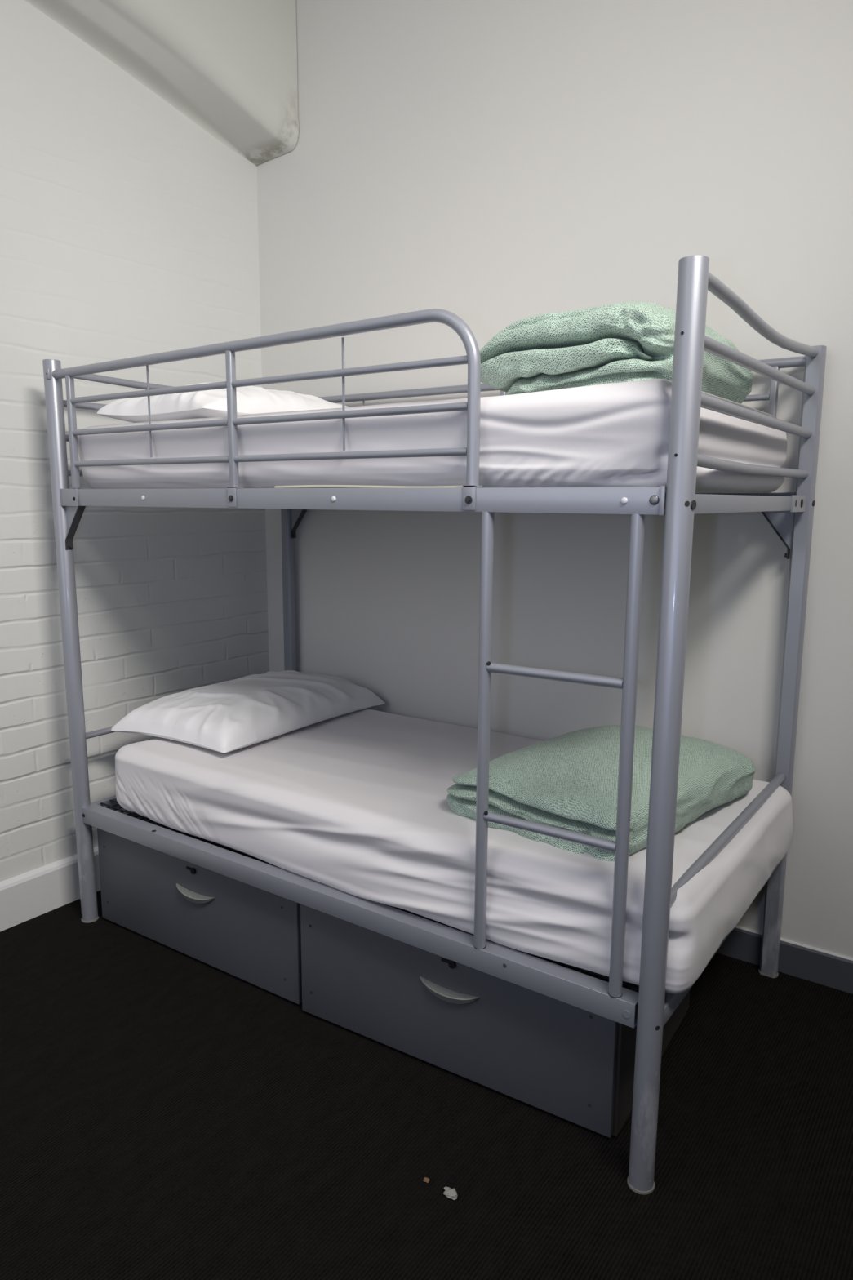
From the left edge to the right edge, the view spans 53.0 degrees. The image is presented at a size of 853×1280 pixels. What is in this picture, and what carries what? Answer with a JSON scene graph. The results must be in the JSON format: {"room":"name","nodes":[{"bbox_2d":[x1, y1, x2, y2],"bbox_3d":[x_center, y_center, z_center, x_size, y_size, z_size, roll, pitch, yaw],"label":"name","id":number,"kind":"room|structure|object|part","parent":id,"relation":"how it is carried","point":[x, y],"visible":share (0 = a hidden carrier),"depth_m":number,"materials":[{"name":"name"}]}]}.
{"room":"dormitory","nodes":[
{"label":"dormitory","id":0,"kind":"room"},
{"bbox_2d":[0,0,269,881],"bbox_3d":[-2.096,-0.706,1.712,0.200,3.620,4.638,7,11,35],"label":"wall","id":1,"kind":"structure","parent":0,"point":[128,229],"depth_m":2.93,"materials":[{"name":"white paint"}]},
{"bbox_2d":[0,846,100,931],"bbox_3d":[-2.015,1.013,1.931,0.022,0.158,4.638,7,11,35],"label":"baseboard","id":2,"kind":"structure","parent":1,"relation":"attached to","point":[29,895],"depth_m":2.90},
{"bbox_2d":[24,0,298,165],"bbox_3d":[-1.912,-2.015,1.372,0.237,0.924,4.628,7,11,35],"label":"beam","id":3,"kind":"structure","parent":1,"relation":"attached to","point":[229,67],"depth_m":2.96,"materials":[{"name":"paint"}]},
{"bbox_2d":[0,890,852,1279],"bbox_3d":[0.088,1.393,0.489,5.572,0.100,5.038,7,11,35],"label":"floor","id":4,"kind":"structure","parent":0,"point":[166,1113],"depth_m":1.89,"materials":[{"name":"black carpet"}]},
{"bbox_2d":[97,813,302,1004],"bbox_3d":[-0.554,0.778,2.838,0.902,0.334,0.633,7,11,35],"label":"storage drawer","id":5,"kind":"object","parent":4,"relation":"on","point":[251,934],"visible":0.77,"depth_m":2.56,"materials":[{"name":"grey laminate"}]},
{"bbox_3d":[-0.702,0.771,2.566,0.168,0.033,0.026,7,11,35],"label":"handle","id":6,"kind":"part","parent":5,"relation":"part of","materials":[{"name":"silver metal"}]},
{"bbox_2d":[422,1177,429,1182],"bbox_3d":[0.000,1.125,1.780,0.014,0.008,0.011,7,11,35],"label":"crumb","id":7,"kind":"object","parent":4,"relation":"on","point":[425,1179],"visible":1,"depth_m":1.78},
{"bbox_2d":[42,255,826,1194],"bbox_3d":[-0.052,0.076,2.583,2.016,1.816,1.052,7,11,35],"label":"bunk bed","id":8,"kind":"object","parent":4,"relation":"on","point":[790,515],"visible":0.74,"depth_m":1.89,"materials":[{"name":"grey paint"}]},
{"bbox_3d":[-1.097,-0.436,2.613,0.106,0.052,0.003,7,11,35],"label":"plate","id":9,"kind":"part","parent":8,"relation":"part of","materials":[{"name":"grey paint"}]},
{"bbox_3d":[-1.138,0.045,2.735,0.063,1.808,0.048,7,11,35],"label":"post","id":10,"kind":"part","parent":8,"relation":"part of","materials":[{"name":"grey metal"}]},
{"bbox_3d":[-1.087,-0.356,2.635,0.086,0.115,0.003,7,11,35],"label":"gusset plate","id":11,"kind":"part","parent":8,"relation":"part of","materials":[{"name":"grey paint"}]},
{"bbox_3d":[-0.857,0.509,3.226,0.024,0.040,0.956,7,11,35],"label":"rail","id":12,"kind":"part","parent":8,"relation":"part of","materials":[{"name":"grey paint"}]},
{"bbox_3d":[-0.769,-0.635,2.372,0.006,0.252,0.003,7,11,35],"label":"guard rod","id":13,"kind":"part","parent":8,"relation":"part of","materials":[{"name":"grey paint"}]},
{"bbox_3d":[-0.509,-0.575,2.185,1.514,0.370,0.027,7,11,35],"label":"guard rail","id":14,"kind":"part","parent":8,"relation":"part of","materials":[{"name":"grey metal"}]},
{"bbox_3d":[-0.565,-0.087,3.542,0.051,1.812,0.044,7,11,35],"label":"post","id":15,"kind":"part","parent":8,"relation":"part of","materials":[{"name":"grey metal"}]},
{"bbox_3d":[-0.514,-0.485,3.437,0.086,0.115,0.003,7,11,35],"label":"gusset plate","id":16,"kind":"part","parent":8,"relation":"part of","materials":[{"name":"grey paint"}]},
{"bbox_3d":[-0.191,-0.566,1.970,0.006,0.252,0.003,7,11,35],"label":"guard rod","id":17,"kind":"part","parent":8,"relation":"part of","materials":[{"name":"grey paint"}]},
{"bbox_3d":[-0.343,0.663,2.281,1.899,0.052,0.046,7,11,35],"label":"rail","id":18,"kind":"part","parent":8,"relation":"part of","materials":[{"name":"grey metal"}]},
{"bbox_3d":[-0.345,-0.349,2.110,1.923,0.050,0.030,7,11,35],"label":"rail","id":19,"kind":"part","parent":8,"relation":"part of","materials":[{"name":"grey metal"}]},
{"bbox_2d":[77,378,787,493],"bbox_3d":[-0.050,-0.531,2.456,1.907,0.206,0.918,7,11,35],"label":"mattress","id":20,"kind":"object","parent":8,"relation":"on","point":[614,434],"visible":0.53,"depth_m":1.87,"materials":[{"name":"white fabric"}]},
{"bbox_2d":[96,382,349,422],"bbox_3d":[-0.609,-0.771,2.872,0.524,0.138,0.791,8,12,38],"label":"pillow","id":21,"kind":"object","parent":20,"relation":"on","point":[250,399],"visible":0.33,"depth_m":2.63,"materials":[{"name":"white fabric"}]},
{"bbox_2d":[479,301,753,404],"bbox_3d":[0.455,-0.666,2.086,0.532,0.216,0.591,8,12,39],"label":"blanket","id":22,"kind":"object","parent":20,"relation":"on","point":[624,341],"visible":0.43,"depth_m":1.85,"materials":[{"name":"green fabric"}]},
{"bbox_2d":[115,708,792,994],"bbox_3d":[0.007,0.479,2.583,1.895,0.238,0.949,7,11,35],"label":"mattress","id":23,"kind":"object","parent":8,"relation":"on","point":[355,803],"visible":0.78,"depth_m":2.18,"materials":[{"name":"white fabric"}]},
{"bbox_2d":[111,670,385,753],"bbox_3d":[-0.610,0.216,3.081,0.561,0.134,0.882,7,11,35],"label":"pillow","id":24,"kind":"object","parent":23,"relation":"on","point":[228,716],"visible":1,"depth_m":2.87,"materials":[{"name":"white fabric"}]},
{"bbox_2d":[446,724,755,861],"bbox_3d":[0.470,0.349,2.252,0.544,0.163,0.733,9,13,44],"label":"duvet","id":25,"kind":"object","parent":23,"relation":"on","point":[568,781],"visible":0.77,"depth_m":2.07,"materials":[{"name":"green fabric"}]},
{"bbox_3d":[0.240,-0.844,2.840,1.925,0.027,0.027,7,11,35],"label":"guard rail","id":26,"kind":"part","parent":8,"relation":"part of","materials":[{"name":"grey metal"}]},
{"bbox_3d":[0.428,-0.253,1.552,0.009,0.053,0.005,7,11,35],"label":"plate","id":27,"kind":"part","parent":8,"relation":"part of","materials":[{"name":"grey paint"}]},
{"bbox_3d":[0.453,0.235,1.626,0.059,1.812,0.044,7,11,35],"label":"post","id":28,"kind":"part","parent":8,"relation":"part of","materials":[{"name":"grey metal"}]},
{"bbox_3d":[0.742,0.701,2.114,0.024,0.040,0.956,7,11,35],"label":"rail","id":29,"kind":"part","parent":8,"relation":"part of","materials":[{"name":"grey metal"}]},
{"bbox_3d":[0.235,-0.476,2.900,1.908,0.050,0.030,7,11,35],"label":"rail","id":30,"kind":"part","parent":8,"relation":"part of","materials":[{"name":"grey metal"}]},
{"bbox_3d":[0.748,-0.310,1.947,0.024,0.036,0.956,7,11,35],"label":"rail","id":31,"kind":"part","parent":8,"relation":"part of","materials":[{"name":"grey metal"}]},
{"bbox_3d":[0.986,-0.304,2.394,0.086,0.115,0.003,7,11,35],"label":"gusset plate","id":32,"kind":"part","parent":8,"relation":"part of","materials":[{"name":"grey paint"}]},
{"bbox_3d":[1.037,0.108,2.429,0.051,1.806,0.046,7,11,35],"label":"post","id":33,"kind":"part","parent":8,"relation":"part of","materials":[{"name":"grey metal"}]},
{"bbox_3d":[0.978,-0.358,2.246,0.005,0.044,0.155,7,11,35],"label":"plate","id":34,"kind":"part","parent":8,"relation":"part of","materials":[{"name":"grey paint"}]},
{"bbox_2d":[443,1186,457,1199],"bbox_3d":[0.049,1.128,1.745,0.033,0.014,0.022,7,11,35],"label":"paper scrap","id":35,"kind":"object","parent":4,"relation":"on","point":[450,1193],"visible":1,"depth_m":1.74,"materials":[{"name":"white paper"}]},
{"bbox_2d":[300,903,689,1137],"bbox_3d":[0.197,0.864,2.345,0.920,0.334,0.646,7,11,35],"label":"storage drawer","id":36,"kind":"object","parent":4,"relation":"on","point":[573,1064],"visible":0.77,"depth_m":2.05,"materials":[{"name":"grey laminate"}]},
{"bbox_3d":[0.049,0.858,2.066,0.168,0.033,0.024,6,11,32],"label":"handle","id":37,"kind":"part","parent":36,"relation":"part of","materials":[{"name":"silver metal"}]},
{"bbox_2d":[256,0,852,958],"bbox_3d":[1.493,-0.756,2.137,5.572,3.620,0.200,7,11,35],"label":"wall","id":38,"kind":"structure","parent":0,"point":[494,165],"depth_m":2.71,"materials":[{"name":"white paint"}]},
{"bbox_2d":[716,925,852,993],"bbox_3d":[1.431,0.997,2.331,5.150,0.098,0.014,7,11,35],"label":"baseboard","id":39,"kind":"structure","parent":38,"relation":"attached to","point":[831,971],"depth_m":2.54,"materials":[{"name":"grey paint"}]}
]}

